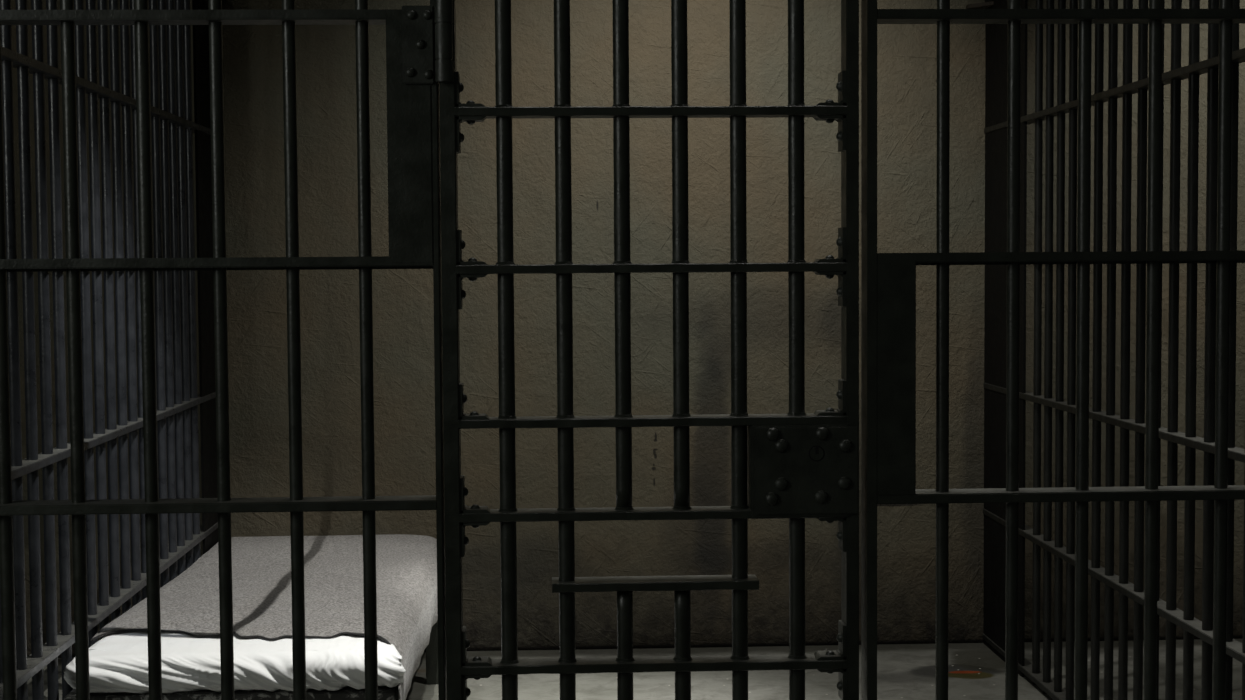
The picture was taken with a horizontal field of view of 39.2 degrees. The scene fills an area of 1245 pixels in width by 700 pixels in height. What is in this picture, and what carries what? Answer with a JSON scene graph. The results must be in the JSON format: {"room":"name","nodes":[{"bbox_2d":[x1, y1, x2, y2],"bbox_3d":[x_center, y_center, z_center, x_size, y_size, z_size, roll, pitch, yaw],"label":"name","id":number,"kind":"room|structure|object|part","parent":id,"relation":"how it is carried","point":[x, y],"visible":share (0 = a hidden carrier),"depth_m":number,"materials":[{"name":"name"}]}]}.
{"room":"prison interior","nodes":[
{"label":"prison interior","id":0,"kind":"room"},
{"bbox_2d":[11,0,1244,657],"bbox_3d":[0.347,-0.417,5.924,8.004,2.894,0.115,-1,3,-2],"label":"wall","id":1,"kind":"structure","parent":0,"point":[402,299],"depth_m":5.87,"materials":[{"name":"paint"}]},
{"bbox_2d":[28,639,1241,699],"bbox_3d":[0.506,1.232,2.521,8.000,0.100,7.265,-1,3,-2],"label":"floor","id":2,"kind":"structure","parent":0,"point":[904,671],"depth_m":5.48,"materials":[{"name":"concrete"}]},
{"bbox_2d":[0,0,232,699],"bbox_3d":[-1.274,-0.236,4.453,0.108,2.662,2.708,-1,3,-2],"label":"bars","id":3,"kind":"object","parent":2,"relation":"on","point":[172,126],"depth_m":4.44,"materials":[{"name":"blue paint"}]},
{"bbox_3d":[-1.308,-0.647,4.431,0.045,0.018,2.708,-1,3,-2],"label":"rail","id":4,"kind":"part","parent":3,"relation":"part of","materials":[{"name":"black metal"}]},
{"bbox_3d":[-1.299,0.639,4.495,0.045,0.018,2.708,-1,3,-2],"label":"rail","id":5,"kind":"part","parent":3,"relation":"part of","materials":[{"name":"black metal"}]},
{"bbox_3d":[-1.302,0.210,4.474,0.045,0.018,2.708,-1,3,-2],"label":"rail","id":6,"kind":"part","parent":3,"relation":"part of","materials":[{"name":"black metal"}]},
{"bbox_3d":[-1.341,-0.291,5.655,0.008,2.652,0.298,-1,3,-2],"label":"plate","id":7,"kind":"part","parent":3,"relation":"part of","materials":[{"name":"black metal"}]},
{"bbox_2d":[0,0,453,699],"bbox_3d":[-0.781,-0.166,3.064,0.979,2.655,0.103,-1,3,-2],"label":"bars","id":8,"kind":"object","parent":2,"relation":"on","point":[419,39],"visible":1,"depth_m":3.07,"materials":[{"name":"paint"}]},
{"bbox_3d":[-0.842,-0.581,3.057,0.864,0.017,0.070,-1,3,-2],"label":"rail","id":9,"kind":"part","parent":8,"relation":"part of","materials":[{"name":"metal"}]},
{"bbox_3d":[-0.801,-0.153,3.080,0.940,0.017,0.070,-1,3,-2],"label":"rail","id":10,"kind":"part","parent":8,"relation":"part of","materials":[{"name":"metal"}]},
{"bbox_3d":[-0.798,0.277,3.102,0.940,0.017,0.070,-1,3,-2],"label":"rail","id":11,"kind":"part","parent":8,"relation":"part of","materials":[{"name":"metal"}]},
{"bbox_3d":[-0.372,-0.372,3.058,0.077,0.442,0.013,-1,3,-2],"label":"jamb plate","id":12,"kind":"part","parent":8,"relation":"part of","materials":[{"name":"paint"}]},
{"bbox_2d":[439,0,858,699],"bbox_3d":[0.051,0.073,3.117,0.738,2.211,0.076,0,3,-2],"label":"door","id":13,"kind":"structure","parent":8,"relation":"attached to","point":[801,465],"depth_m":3.10,"materials":[{"name":"paint"}]},
{"bbox_3d":[0.050,-0.421,3.096,0.691,0.017,0.059,-1,3,-2],"label":"rail","id":14,"kind":"part","parent":13,"relation":"part of","materials":[{"name":"metal"}]},
{"bbox_3d":[0.052,-0.145,3.110,0.691,0.017,0.059,-1,3,-2],"label":"rail","id":15,"kind":"part","parent":13,"relation":"part of","materials":[{"name":"metal"}]},
{"bbox_3d":[0.054,0.127,3.124,0.691,0.017,0.058,-1,3,-2],"label":"rail","id":16,"kind":"part","parent":13,"relation":"part of","materials":[{"name":"metal"}]},
{"bbox_3d":[0.055,0.293,3.132,0.691,0.017,0.058,-1,3,-2],"label":"rail","id":17,"kind":"part","parent":13,"relation":"part of","materials":[{"name":"metal"}]},
{"bbox_3d":[0.057,0.565,3.146,0.691,0.017,0.058,-1,3,-2],"label":"rail","id":18,"kind":"part","parent":13,"relation":"part of","materials":[{"name":"metal"}]},
{"bbox_3d":[0.314,0.214,3.134,0.176,0.166,0.054,-1,3,-2],"label":"lock plate","id":19,"kind":"part","parent":13,"relation":"part of","materials":[{"name":"paint"}]},
{"bbox_2d":[63,619,437,699],"bbox_3d":[-0.918,0.896,4.886,0.736,0.352,1.940,-1,3,-2],"label":"frame","id":20,"kind":"object","parent":2,"relation":"on","point":[384,692],"visible":0.16,"depth_m":3.92,"materials":[{"name":"paint"}]},
{"bbox_3d":[-0.878,0.791,3.926,0.736,0.044,0.030,-1,3,-2],"label":"rail","id":21,"kind":"part","parent":20,"relation":"part of","materials":[{"name":"metal"}]},
{"bbox_2d":[75,686,387,694],"bbox_3d":[-0.919,0.725,4.878,0.696,0.008,1.900,-1,3,-2],"label":"frame","id":22,"kind":"object","parent":20,"relation":"on","point":[348,690],"depth_m":3.92,"materials":[{"name":"paint"}]},
{"bbox_2d":[63,631,405,692],"bbox_3d":[-0.913,0.676,4.857,0.772,0.087,1.966,-1,3,-2],"label":"mattress","id":23,"kind":"object","parent":20,"relation":"on","point":[118,662],"visible":0.48,"depth_m":3.91,"materials":[{"name":"white fabric"}]},
{"bbox_2d":[90,534,437,699],"bbox_3d":[-0.906,0.742,4.870,0.758,0.237,1.955,-1,3,-2],"label":"blanket","id":24,"kind":"object","parent":23,"relation":"on","point":[406,565],"visible":0.8,"depth_m":4.69,"materials":[{"name":"grey fabric"}]},
{"bbox_3d":[-0.566,0.740,4.893,0.030,0.044,1.880,-1,3,-2],"label":"rail","id":25,"kind":"part","parent":20,"relation":"part of","materials":[{"name":"metal"}]},
{"bbox_3d":[-0.594,0.875,5.460,0.040,0.332,0.040,-1,3,-2],"label":"leg","id":26,"kind":"part","parent":20,"relation":"part of","materials":[{"name":"paint"}]},
{"bbox_2d":[861,0,1244,699],"bbox_3d":[0.908,-0.182,3.151,0.954,2.655,0.071,-1,3,-2],"label":"bars","id":27,"kind":"object","parent":2,"relation":"on","point":[888,280],"visible":1,"depth_m":3.13,"materials":[{"name":"paint"}]},
{"bbox_3d":[0.487,0.050,3.115,0.070,0.419,0.013,-1,3,-2],"label":"jamb plate","id":28,"kind":"part","parent":27,"relation":"part of","materials":[{"name":"paint"}]},
{"bbox_3d":[0.913,-0.597,3.131,0.937,0.017,0.070,-1,3,-2],"label":"rail","id":29,"kind":"part","parent":27,"relation":"part of","materials":[{"name":"metal"}]},
{"bbox_3d":[0.916,-0.169,3.152,0.937,0.017,0.070,-1,3,-2],"label":"rail","id":30,"kind":"part","parent":27,"relation":"part of","materials":[{"name":"metal"}]},
{"bbox_3d":[0.919,0.261,3.174,0.937,0.017,0.070,-1,3,-2],"label":"rail","id":31,"kind":"part","parent":27,"relation":"part of","materials":[{"name":"metal"}]},
{"bbox_2d":[966,0,1244,699],"bbox_3d":[1.269,-0.259,4.560,0.108,2.662,2.708,-1,3,-2],"label":"bars","id":32,"kind":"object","parent":2,"relation":"on","point":[996,35],"depth_m":4.68,"materials":[{"name":"paint"}]},
{"bbox_3d":[1.238,-0.309,5.668,0.008,2.652,0.488,-1,3,-2],"label":"plate","id":33,"kind":"part","parent":32,"relation":"part of","materials":[{"name":"black metal"}]},
{"bbox_3d":[1.309,1.044,4.627,0.045,0.018,2.708,-1,3,-2],"label":"rail","id":34,"kind":"part","parent":32,"relation":"part of","materials":[{"name":"metal"}]},
{"bbox_3d":[1.303,0.187,4.583,0.045,0.018,2.708,-1,3,-2],"label":"rail","id":35,"kind":"part","parent":32,"relation":"part of","materials":[{"name":"metal"}]},
{"bbox_3d":[1.306,0.615,4.605,0.045,0.018,2.708,-1,3,-2],"label":"rail","id":36,"kind":"part","parent":32,"relation":"part of","materials":[{"name":"metal"}]},
{"bbox_3d":[1.297,-0.671,4.540,0.045,0.018,2.708,-1,3,-2],"label":"rail","id":37,"kind":"part","parent":32,"relation":"part of","materials":[{"name":"metal"}]}
]}

